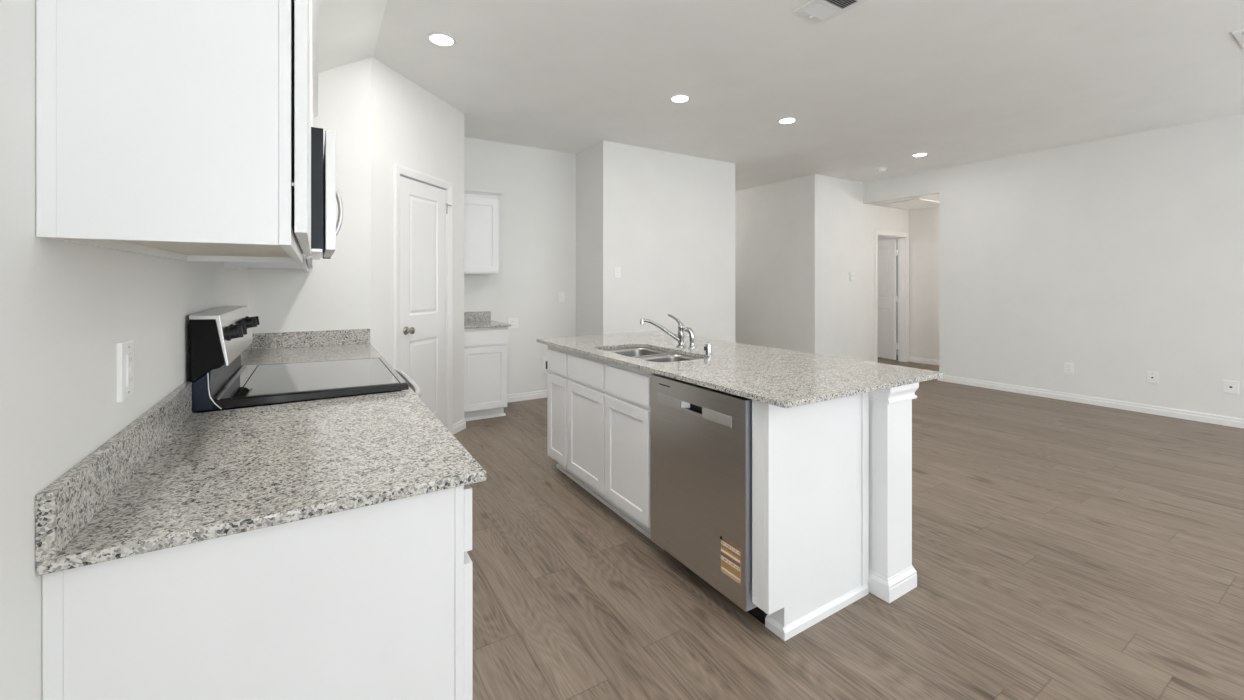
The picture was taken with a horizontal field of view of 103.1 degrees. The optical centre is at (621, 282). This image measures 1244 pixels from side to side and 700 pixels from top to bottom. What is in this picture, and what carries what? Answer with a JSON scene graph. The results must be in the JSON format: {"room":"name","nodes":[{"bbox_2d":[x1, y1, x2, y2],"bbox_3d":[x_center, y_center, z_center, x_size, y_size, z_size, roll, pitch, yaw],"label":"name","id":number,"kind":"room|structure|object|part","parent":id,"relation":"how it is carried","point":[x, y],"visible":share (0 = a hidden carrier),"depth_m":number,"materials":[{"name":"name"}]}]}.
{"room":"kitchen","nodes":[
{"label":"kitchen","id":0,"kind":"room"},
{"bbox_2d":[0,0,247,699],"bbox_3d":[0.744,0.078,-1.972,0.120,2.490,11.865,0,0,-32],"label":"wall","id":1,"kind":"structure","parent":0,"point":[66,308],"depth_m":0.75,"materials":[{"name":"paint"}]},
{"bbox_2d":[35,382,191,561],"bbox_3d":[-1.101,0.360,1.134,0.020,0.098,0.960,0,0,-32],"label":"backsplash","id":2,"kind":"structure","parent":1,"relation":"attached to","point":[64,507],"depth_m":0.89,"materials":[{"name":"stone"}]},
{"bbox_2d":[117,339,133,401],"bbox_3d":[-1.055,0.186,1.054,0.014,0.122,0.078,0,0,-32],"label":"wall outlet","id":3,"kind":"object","parent":1,"relation":"attached to","point":[125,349],"visible":1,"depth_m":1.04,"materials":[{"name":"white plastic"}]},
{"bbox_2d":[126,353,132,386],"bbox_3d":[-1.052,0.186,1.056,0.003,0.068,0.033,0,0,-32],"label":"receptacle","id":4,"kind":"object","parent":3,"relation":"attached to","point":[129,356],"depth_m":1.05,"materials":[{"name":"white plastic"}]},
{"bbox_2d":[36,0,310,262],"bbox_3d":[-0.943,-0.585,1.203,0.360,1.035,1.008,0,0,-32],"label":"upper cabinet","id":5,"kind":"object","parent":1,"relation":"attached to","point":[170,129],"visible":1,"depth_m":0.81,"materials":[{"name":"paint"}]},
{"bbox_3d":[-0.854,-0.552,1.288,0.018,0.970,0.958,0,0,-32],"label":"frame","id":6,"kind":"part","parent":5,"relation":"part of","materials":[{"name":"paint"}]},
{"bbox_3d":[-0.708,-0.551,1.098,0.020,0.920,0.473,0,0,-32],"label":"door","id":7,"kind":"part","parent":5,"relation":"part of","materials":[{"name":"paint"}]},
{"bbox_3d":[-0.958,-0.551,1.502,0.020,0.920,0.473,0,0,-32],"label":"door","id":8,"kind":"part","parent":5,"relation":"part of","materials":[{"name":"paint"}]},
{"bbox_2d":[240,343,251,360],"bbox_3d":[-2.013,0.360,2.603,0.020,0.098,0.942,0,0,-32],"label":"backsplash","id":9,"kind":"structure","parent":1,"relation":"attached to","point":[249,348],"depth_m":2.77,"materials":[{"name":"stone"}]},
{"bbox_2d":[223,59,317,271],"bbox_3d":[-1.867,-0.585,2.691,0.360,1.035,0.946,0,0,-32],"label":"upper cabinet","id":10,"kind":"object","parent":1,"relation":"attached to","point":[244,266],"visible":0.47,"depth_m":2.49,"materials":[{"name":"paint"}]},
{"bbox_3d":[-1.764,-0.552,2.755,0.018,0.970,0.946,0,0,-32],"label":"frame","id":11,"kind":"part","parent":10,"relation":"part of","materials":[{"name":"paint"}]},
{"bbox_3d":[-1.620,-0.551,2.567,0.020,0.920,0.467,0,0,-32],"label":"door","id":12,"kind":"part","parent":10,"relation":"part of","materials":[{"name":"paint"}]},
{"bbox_3d":[-1.736,-1.052,2.773,0.051,0.100,0.946,0,0,-32],"label":"crown moulding","id":13,"kind":"part","parent":10,"relation":"part of","materials":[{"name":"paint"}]},
{"bbox_2d":[311,0,318,126],"bbox_3d":[-1.413,-0.827,1.960,0.360,0.550,0.762,0,0,-32],"label":"upper cabinet","id":14,"kind":"object","parent":1,"relation":"attached to","point":[314,3],"visible":0.13,"depth_m":2.02,"materials":[{"name":"paint"}]},
{"bbox_3d":[-1.190,-0.793,1.876,0.020,0.435,0.375,0,0,-32],"label":"door","id":15,"kind":"part","parent":14,"relation":"part of","materials":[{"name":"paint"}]},
{"bbox_3d":[-1.282,-1.052,2.042,0.051,0.100,0.762,0,0,-32],"label":"crown moulding","id":16,"kind":"part","parent":14,"relation":"part of","materials":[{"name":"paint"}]},
{"bbox_2d":[303,127,342,259],"bbox_3d":[-1.373,-0.324,1.986,0.454,0.438,0.754,0,0,-32],"label":"microwave","id":17,"kind":"object","parent":14,"relation":"attached to","point":[324,191],"visible":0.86,"depth_m":1.75,"materials":[{"name":"grey metal"}]},
{"bbox_3d":[-1.402,-0.114,1.967,0.348,0.010,0.746,0,0,-32],"label":"plate","id":18,"kind":"part","parent":17,"relation":"part of","materials":[{"name":"silver metal"}]},
{"bbox_3d":[-1.192,-0.327,2.007,0.032,0.424,0.600,0,0,-32],"label":"door","id":19,"kind":"part","parent":17,"relation":"part of","materials":[{"name":"silver metal"}]},
{"bbox_3d":[-1.289,-0.322,2.231,0.053,0.252,0.020,0,0,-32],"label":"handle","id":20,"kind":"part","parent":17,"relation":"part of","materials":[{"name":"silver metal"}]},
{"bbox_2d":[248,57,370,343],"bbox_3d":[-2.068,-0.103,3.195,0.790,2.853,0.120,0,0,-32],"label":"wall","id":21,"kind":"structure","parent":0,"point":[335,294],"depth_m":3.26,"materials":[{"name":"paint"}]},
{"bbox_2d":[371,57,463,423],"bbox_3d":[-1.621,-0.107,3.934,0.110,2.860,1.171,0,0,13],"label":"wall","id":22,"kind":"structure","parent":0,"point":[413,128],"depth_m":3.70,"materials":[{"name":"paint"}]},
{"bbox_2d":[393,163,452,433],"bbox_3d":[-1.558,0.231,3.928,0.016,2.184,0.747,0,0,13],"label":"trim","id":23,"kind":"structure","parent":22,"relation":"attached to","point":[397,169],"depth_m":3.90,"materials":[{"name":"paint"}]},
{"bbox_2d":[400,176,451,426],"bbox_3d":[-1.553,0.262,3.947,0.104,2.098,0.634,0,0,13],"label":"door","id":24,"kind":"structure","parent":22,"relation":"in","point":[423,207],"depth_m":3.94,"materials":[{"name":"paint"}]},
{"bbox_3d":[-1.592,0.360,3.704,0.069,0.062,0.062,0,0,13],"label":"knob","id":25,"kind":"part","parent":24,"relation":"part of","materials":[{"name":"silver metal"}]},
{"bbox_2d":[453,419,465,434],"bbox_3d":[-1.450,1.280,4.393,0.015,0.085,0.213,0,0,13],"label":"baseboard","id":26,"kind":"structure","parent":22,"relation":"attached to","point":[457,427],"depth_m":4.39,"materials":[{"name":"paint"}]},
{"bbox_2d":[464,137,575,394],"bbox_3d":[-1.269,-0.107,5.529,1.615,2.860,0.120,0,0,-32],"label":"wall","id":27,"kind":"structure","parent":0,"point":[537,206],"depth_m":5.58,"materials":[{"name":"paint"}]},
{"bbox_2d":[464,311,490,320],"bbox_3d":[-1.619,0.359,5.228,0.462,0.100,0.020,0,0,-32],"label":"backsplash","id":28,"kind":"structure","parent":27,"relation":"attached to","point":[479,315],"depth_m":5.27,"materials":[{"name":"stone"}]},
{"bbox_2d":[464,188,504,273],"bbox_3d":[-1.512,-0.509,5.099,0.504,0.840,0.352,0,0,-32],"label":"upper cabinet","id":29,"kind":"object","parent":27,"relation":"attached to","point":[480,206],"visible":0.62,"depth_m":4.99,"materials":[{"name":"paint"}]},
{"bbox_3d":[-1.512,-0.895,5.099,0.504,0.067,0.352,0,0,-32],"label":"crown moulding","id":30,"kind":"part","parent":29,"relation":"part of","materials":[{"name":"paint"}]},
{"bbox_2d":[508,318,517,328],"bbox_3d":[-1.210,0.455,5.488,0.120,0.118,0.011,0,0,-32],"label":"wall outlet","id":31,"kind":"object","parent":27,"relation":"attached to","point":[513,321],"visible":1,"depth_m":5.49,"materials":[{"name":"white plastic"}]},
{"bbox_2d":[507,390,546,402],"bbox_3d":[-0.983,1.280,5.627,1.025,0.085,0.015,0,0,-32],"label":"baseboard","id":32,"kind":"structure","parent":27,"relation":"attached to","point":[543,393],"depth_m":5.57,"materials":[{"name":"paint"}]},
{"bbox_2d":[542,357,547,372],"bbox_3d":[-0.855,0.951,5.710,0.150,0.185,0.008,0,0,-32],"label":"appliance box","id":33,"kind":"object","parent":27,"relation":"attached to","point":[544,359],"visible":0.43,"depth_m":5.69,"materials":[{"name":"white plastic"}]},
{"bbox_2d":[558,292,563,301],"bbox_3d":[-0.710,0.169,5.799,0.075,0.118,0.011,0,0,-32],"label":"light switch","id":34,"kind":"object","parent":27,"relation":"attached to","point":[560,294],"visible":1,"depth_m":5.79,"materials":[{"name":"white plastic"}]},
{"bbox_2d":[576,140,734,341],"bbox_3d":[-0.281,-0.107,7.327,1.960,2.860,3.454,0,0,-32],"label":"wall","id":35,"kind":"structure","parent":0,"point":[664,218],"depth_m":5.75,"materials":[{"name":"paint"}]},
{"bbox_2d":[614,267,620,277],"bbox_3d":[-0.047,-0.114,5.432,0.078,0.120,0.011,0,0,-32],"label":"light switch","id":36,"kind":"object","parent":35,"relation":"attached to","point":[617,270],"visible":1,"depth_m":5.42,"materials":[{"name":"white plastic"}]},
{"bbox_2d":[735,176,807,352],"bbox_3d":[1.800,-0.107,8.606,0.120,2.860,3.474,0,0,-32],"label":"wall","id":37,"kind":"structure","parent":0,"point":[771,220],"depth_m":7.62,"materials":[{"name":"paint"}]},
{"bbox_2d":[318,0,1243,190],"bbox_3d":[3.664,-1.345,2.392,9.850,0.625,16.400,0,0,-32],"label":"ceiling","id":38,"kind":"structure","parent":0,"point":[871,86],"depth_m":3.62,"materials":[{"name":"paint"}]},
{"bbox_2d":[426,32,456,46],"bbox_3d":[-1.138,-1.530,3.119,0.184,0.014,0.184,0,0,-32],"label":"recessed light","id":39,"kind":"object","parent":38,"relation":"in","point":[437,38],"visible":1,"depth_m":3.10,"materials":[{"name":"paint"}]},
{"bbox_2d":[669,94,690,102],"bbox_3d":[0.484,-1.530,4.120,0.184,0.014,0.184,0,0,-32],"label":"recessed light","id":40,"kind":"object","parent":38,"relation":"in","point":[679,98],"visible":1,"depth_m":4.09,"materials":[{"name":"paint"}]},
{"bbox_2d":[777,117,797,123],"bbox_3d":[1.565,-1.530,4.679,0.184,0.014,0.184,0,0,-32],"label":"recessed light","id":41,"kind":"object","parent":38,"relation":"in","point":[786,120],"visible":1,"depth_m":4.65,"materials":[{"name":"paint"}]},
{"bbox_2d":[794,0,867,23],"bbox_3d":[1.153,-1.528,2.734,0.247,0.018,0.286,0,0,-32],"label":"ceiling vent","id":42,"kind":"object","parent":38,"relation":"in","point":[821,11],"visible":1,"depth_m":2.76,"materials":[{"name":"metal"}]},
{"bbox_2d":[875,167,886,171],"bbox_3d":[3.489,-1.514,6.657,0.136,0.045,0.136,0,0,-32],"label":"smoke detector","id":43,"kind":"object","parent":38,"relation":"attached to","point":[882,169],"visible":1,"depth_m":6.61,"materials":[{"name":"white plastic"}]},
{"bbox_2d":[911,153,928,156],"bbox_3d":[3.573,-1.530,5.930,0.184,0.014,0.184,0,0,-32],"label":"recessed light","id":44,"kind":"object","parent":38,"relation":"in","point":[916,154],"visible":1,"depth_m":5.91,"materials":[{"name":"paint"}]},
{"bbox_2d":[1232,29,1243,48],"bbox_3d":[3.997,-1.528,3.011,0.413,0.018,0.302,0,0,-32],"label":"ceiling vent","id":45,"kind":"object","parent":38,"relation":"in","point":[1239,35],"visible":1,"depth_m":3.07,"materials":[{"name":"metal"}]},
{"bbox_2d":[453,355,1243,699],"bbox_3d":[3.643,1.373,2.379,9.900,0.100,16.600,0,0,-32],"label":"floor","id":46,"kind":"structure","parent":0,"point":[1062,549],"depth_m":2.15,"materials":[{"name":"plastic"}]},
{"bbox_2d":[42,484,471,699],"bbox_3d":[-0.841,0.877,1.303,0.639,0.892,0.934,0,0,-32],"label":"base cabinet","id":47,"kind":"object","parent":46,"relation":"on","point":[371,602],"visible":0.57,"depth_m":0.90,"materials":[{"name":"paint"}]},
{"bbox_2d":[35,382,485,574],"bbox_3d":[-0.828,0.370,1.304,0.664,0.119,0.960,0,0,-32],"label":"countertop","id":48,"kind":"structure","parent":47,"relation":"on","point":[173,476],"depth_m":1.04,"materials":[{"name":"stone"}]},
{"bbox_3d":[-0.595,0.827,1.456,0.018,0.792,0.934,0,0,-32],"label":"frame","id":49,"kind":"part","parent":47,"relation":"part of","materials":[{"name":"paint"}]},
{"bbox_3d":[-0.455,0.517,1.268,0.018,0.136,0.455,0,0,-32],"label":"drawer","id":50,"kind":"part","parent":47,"relation":"part of","materials":[{"name":"paint"}]},
{"bbox_3d":[-0.455,0.912,1.268,0.018,0.602,0.455,0,0,-32],"label":"door","id":51,"kind":"part","parent":47,"relation":"part of","materials":[{"name":"paint"}]},
{"bbox_2d":[189,306,421,412],"bbox_3d":[-1.254,0.713,2.060,0.715,1.221,0.774,0,0,-32],"label":"range","id":52,"kind":"object","parent":46,"relation":"on","point":[218,336],"visible":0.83,"depth_m":1.78,"materials":[{"name":"black ceramic"}]},
{"bbox_3d":[-1.517,0.186,1.899,0.098,0.168,0.761,0,0,-32],"label":"console trim","id":53,"kind":"part","parent":52,"relation":"part of","materials":[{"name":"silver metal"}]},
{"bbox_3d":[-1.323,0.173,1.680,0.037,0.050,0.050,0,0,-32],"label":"knob","id":54,"kind":"part","parent":52,"relation":"part of","materials":[{"name":"black plastic"}]},
{"bbox_3d":[-1.571,0.173,2.079,0.037,0.050,0.050,0,0,-32],"label":"knob","id":55,"kind":"part","parent":52,"relation":"part of","materials":[{"name":"black plastic"}]},
{"bbox_3d":[-1.261,0.390,2.058,0.579,0.036,0.770,0,0,-32],"label":"cooktop frame","id":56,"kind":"part","parent":52,"relation":"part of","materials":[{"name":"black metal"}]},
{"bbox_3d":[-1.258,0.380,2.060,0.559,0.010,0.757,0,0,-32],"label":"glass","id":57,"kind":"part","parent":52,"relation":"part of","materials":[{"name":"black glass"}]},
{"bbox_3d":[-0.980,0.451,2.232,0.067,0.028,0.707,0,0,-32],"label":"handle","id":58,"kind":"part","parent":52,"relation":"part of","materials":[{"name":"silver metal"}]},
{"bbox_2d":[464,327,506,420],"bbox_3d":[-1.466,0.877,4.981,0.458,0.892,0.600,0,0,-32],"label":"base cabinet","id":59,"kind":"object","parent":46,"relation":"on","point":[485,349],"visible":0.68,"depth_m":4.74,"materials":[{"name":"paint"}]},
{"bbox_3d":[-1.313,0.534,4.734,0.427,0.134,0.019,0,0,-32],"label":"drawer","id":60,"kind":"part","parent":59,"relation":"part of","materials":[{"name":"paint"}]},
{"bbox_2d":[464,311,510,328],"bbox_3d":[-1.452,0.369,4.976,0.480,0.121,0.624,0,0,-32],"label":"countertop","id":61,"kind":"structure","parent":59,"relation":"on","point":[479,319],"depth_m":5.19,"materials":[{"name":"stone"}]},
{"bbox_2d":[547,345,579,483],"bbox_3d":[-0.187,0.877,3.506,0.620,0.892,0.349,0,0,-32],"label":"base cabinet","id":62,"kind":"object","parent":46,"relation":"on","point":[557,378],"visible":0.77,"depth_m":3.33,"materials":[{"name":"paint"}]},
{"bbox_3d":[-0.435,0.914,3.336,0.018,0.566,0.298,0,0,-32],"label":"door","id":63,"kind":"part","parent":62,"relation":"part of","materials":[{"name":"paint"}]},
{"bbox_3d":[-0.435,0.536,3.336,0.018,0.150,0.298,0,0,-32],"label":"drawer","id":64,"kind":"part","parent":62,"relation":"part of","materials":[{"name":"paint"}]},
{"bbox_3d":[-0.426,0.827,3.358,0.019,0.792,0.349,0,0,-32],"label":"frame","id":65,"kind":"part","parent":62,"relation":"part of","materials":[{"name":"paint"}]},
{"bbox_2d":[567,351,663,549],"bbox_3d":[0.151,0.877,2.961,0.620,0.892,0.932,0,0,-32],"label":"base cabinet","id":66,"kind":"object","parent":46,"relation":"on","point":[609,403],"visible":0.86,"depth_m":2.72,"materials":[{"name":"paint"}]},
{"bbox_3d":[-0.222,0.536,2.992,0.018,0.150,0.464,0,0,-32],"label":"drawer","id":67,"kind":"part","parent":66,"relation":"part of","materials":[{"name":"paint"}]},
{"bbox_3d":[-0.222,0.914,2.992,0.018,0.566,0.464,0,0,-32],"label":"door","id":68,"kind":"part","parent":66,"relation":"part of","materials":[{"name":"paint"}]},
{"bbox_3d":[0.024,0.536,2.596,0.018,0.150,0.427,0,0,-32],"label":"drawer","id":69,"kind":"part","parent":66,"relation":"part of","materials":[{"name":"paint"}]},
{"bbox_3d":[0.024,0.914,2.596,0.018,0.566,0.427,0,0,-32],"label":"door","id":70,"kind":"part","parent":66,"relation":"part of","materials":[{"name":"paint"}]},
{"bbox_2d":[536,331,943,407],"bbox_3d":[0.423,0.419,2.924,1.074,0.021,2.252,0,0,-32],"label":"countertop","id":71,"kind":"structure","parent":66,"relation":"on","point":[783,378],"depth_m":2.33,"materials":[{"name":"stone"}]},
{"bbox_2d":[602,347,703,361],"bbox_3d":[0.156,0.523,2.918,0.429,0.184,0.771,0,0,-32],"label":"sink","id":72,"kind":"object","parent":71,"relation":"in","point":[644,353],"visible":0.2,"depth_m":3.04,"materials":[{"name":"metal"}]},
{"bbox_3d":[0.056,0.523,3.079,0.387,0.184,0.349,0,0,-32],"label":"bowl","id":73,"kind":"part","parent":72,"relation":"part of","materials":[{"name":"metal"}]},
{"bbox_3d":[0.255,0.523,2.759,0.387,0.184,0.351,0,0,-32],"label":"bowl","id":74,"kind":"part","parent":72,"relation":"part of","materials":[{"name":"metal"}]},
{"bbox_2d":[640,314,685,347],"bbox_3d":[0.257,0.304,3.132,0.296,0.209,0.073,0,0,-6],"label":"faucet","id":75,"kind":"object","parent":71,"relation":"on","point":[680,338],"visible":0.99,"depth_m":3.12,"materials":[{"name":"silver metal"}]},
{"bbox_3d":[0.247,0.302,3.118,0.264,0.153,0.030,0,0,-9],"label":"spout","id":76,"kind":"part","parent":75,"relation":"part of","materials":[{"name":"silver metal"}]},
{"bbox_3d":[0.339,0.239,3.148,0.099,0.078,0.029,0,0,17],"label":"lever","id":77,"kind":"part","parent":75,"relation":"part of","materials":[{"name":"silver metal"}]},
{"bbox_2d":[684,327,695,347],"bbox_3d":[0.423,0.344,3.091,0.075,0.131,0.048,0,0,6],"label":"sprayer","id":78,"kind":"object","parent":71,"relation":"on","point":[686,329],"visible":1,"depth_m":3.08,"materials":[{"name":"silver metal"}]},
{"bbox_2d":[704,343,711,354],"bbox_3d":[0.489,0.377,2.805,0.042,0.063,0.042,0,0,-32],"label":"air gap","id":79,"kind":"object","parent":71,"relation":"on","point":[707,347],"visible":1,"depth_m":2.79,"materials":[{"name":"silver metal"}]},
{"bbox_2d":[651,374,766,623],"bbox_3d":[0.560,0.881,2.288,0.615,0.873,0.636,0,0,-32],"label":"dishwasher","id":80,"kind":"object","parent":46,"relation":"on","point":[701,436],"visible":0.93,"depth_m":2.05,"materials":[{"name":"silver metal"}]},
{"bbox_3d":[0.311,0.539,2.140,0.030,0.032,0.140,0,0,-32],"label":"pocket handle","id":81,"kind":"part","parent":80,"relation":"part of","materials":[{"name":"black plastic"}]},
{"bbox_3d":[0.393,1.272,2.183,0.030,0.093,0.636,0,0,-32],"label":"toe panel","id":82,"kind":"part","parent":80,"relation":"part of","materials":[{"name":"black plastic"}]},
{"bbox_2d":[752,392,868,640],"bbox_3d":[0.774,0.877,1.985,0.611,0.892,0.093,0,0,-32],"label":"end panel","id":83,"kind":"object","parent":46,"relation":"on","point":[810,462],"visible":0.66,"depth_m":1.91,"materials":[{"name":"paint"}]},
{"bbox_3d":[0.800,1.302,2.001,0.527,0.042,0.093,0,0,-32],"label":"shoe moulding","id":84,"kind":"part","parent":83,"relation":"part of","materials":[{"name":"paint"}]},
{"bbox_3d":[-1.752,0.877,2.771,0.639,0.892,0.932,0,0,-32],"label":"base cabinet","id":85,"kind":"object","parent":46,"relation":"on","visible":0},
{"bbox_2d":[240,329,381,365],"bbox_3d":[-1.740,0.370,2.773,0.664,0.119,0.942,0,0,-32],"label":"countertop","id":86,"kind":"structure","parent":85,"relation":"on","point":[327,345],"depth_m":3.02,"materials":[{"name":"stone"}]},
{"bbox_2d":[808,174,908,361],"bbox_3d":[3.791,-0.107,7.726,2.574,2.860,0.120,0,0,-32],"label":"wall","id":87,"kind":"structure","parent":0,"point":[841,228],"depth_m":7.33,"materials":[{"name":"paint"}]},
{"bbox_2d":[849,272,854,279],"bbox_3d":[3.466,-0.092,7.441,0.100,0.120,0.023,0,0,-32],"label":"thermostat","id":88,"kind":"object","parent":87,"relation":"attached to","point":[851,274],"visible":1,"depth_m":7.42,"materials":[{"name":"white plastic"}]},
{"bbox_2d":[878,239,897,359],"bbox_3d":[4.492,0.285,8.690,0.061,2.035,0.803,0,0,-21],"label":"door","id":89,"kind":"structure","parent":87,"relation":"in","point":[887,252],"depth_m":8.47,"materials":[{"name":"paint"}]},
{"bbox_2d":[875,230,908,362],"bbox_3d":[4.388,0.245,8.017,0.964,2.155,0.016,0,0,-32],"label":"trim","id":90,"kind":"structure","parent":87,"relation":"attached to","point":[877,232],"depth_m":7.99,"materials":[{"name":"paint"}]},
{"bbox_2d":[878,237,897,354],"bbox_3d":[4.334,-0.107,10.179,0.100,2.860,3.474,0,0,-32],"label":"door frame","id":91,"kind":"structure","parent":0,"point":[879,238],"depth_m":9.01,"materials":[{"name":"paint"}]},
{"bbox_2d":[868,382,918,602],"bbox_3d":[1.141,0.877,2.182,0.219,0.892,0.214,0,0,-32],"label":"column","id":92,"kind":"structure","parent":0,"point":[892,574],"depth_m":2.09,"materials":[{"name":"paint"}]},
{"bbox_3d":[1.141,0.468,2.182,0.219,0.074,0.214,0,0,-32],"label":"crown","id":93,"kind":"part","parent":92,"relation":"part of","materials":[{"name":"paint"}]},
{"bbox_2d":[870,194,938,209],"bbox_3d":[5.048,-1.258,6.797,1.177,0.079,2.786,0,0,-32],"label":"ceiling","id":94,"kind":"structure","parent":0,"point":[935,197],"depth_m":7.24,"materials":[{"name":"paint"}]},
{"bbox_2d":[878,198,938,208],"bbox_3d":[4.511,-1.211,7.637,0.880,0.014,0.620,0,0,-32],"label":"attic hatch","id":95,"kind":"object","parent":94,"relation":"attached to","point":[913,203],"visible":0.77,"depth_m":7.66,"materials":[{"name":"paint"}]},
{"bbox_3d":[4.511,-1.214,7.637,0.788,0.008,0.528,0,0,-32],"label":"hatch panel","id":96,"kind":"part","parent":95,"relation":"part of","materials":[{"name":"paint"}]},
{"bbox_2d":[909,206,938,359],"bbox_3d":[5.631,-0.107,7.088,0.120,2.860,2.906,0,0,-32],"label":"wall","id":97,"kind":"structure","parent":0,"point":[923,222],"depth_m":8.09,"materials":[{"name":"paint"}]},
{"bbox_2d":[909,356,938,365],"bbox_3d":[5.542,1.280,7.103,0.015,0.085,2.786,0,0,-32],"label":"baseboard","id":98,"kind":"structure","parent":97,"relation":"attached to","point":[911,359],"depth_m":8.07,"materials":[{"name":"paint"}]},
{"bbox_2d":[863,113,1243,418],"bbox_3d":[7.060,-0.107,2.326,0.120,2.860,12.506,0,0,-32],"label":"wall","id":99,"kind":"structure","parent":0,"point":[1119,259],"depth_m":5.29,"materials":[{"name":"paint"}]},
{"bbox_2d":[1064,362,1073,373],"bbox_3d":[4.997,0.956,5.526,0.011,0.120,0.080,0,0,-32],"label":"wall outlet","id":100,"kind":"object","parent":99,"relation":"attached to","point":[1068,367],"visible":1,"depth_m":5.52,"materials":[{"name":"white plastic"}]},
{"bbox_2d":[938,375,1243,428],"bbox_3d":[7.287,1.280,1.832,0.015,0.085,11.428,0,0,-32],"label":"baseboard","id":101,"kind":"structure","parent":99,"relation":"attached to","point":[1150,409],"depth_m":5.25,"materials":[{"name":"paint"}]},
{"bbox_2d":[1147,371,1157,383],"bbox_3d":[5.338,0.956,4.973,0.013,0.120,0.080,0,0,-32],"label":"cable jack plate","id":102,"kind":"object","parent":99,"relation":"attached to","point":[1152,377],"visible":1,"depth_m":4.97,"materials":[{"name":"white plastic"}]},
{"bbox_2d":[1223,380,1238,394],"bbox_3d":[5.605,0.962,4.548,0.008,0.120,0.092,0,0,-32],"label":"data jack plate","id":103,"kind":"object","parent":99,"relation":"attached to","point":[1232,387],"visible":1,"depth_m":4.55,"materials":[{"name":"white plastic"}]}
]}

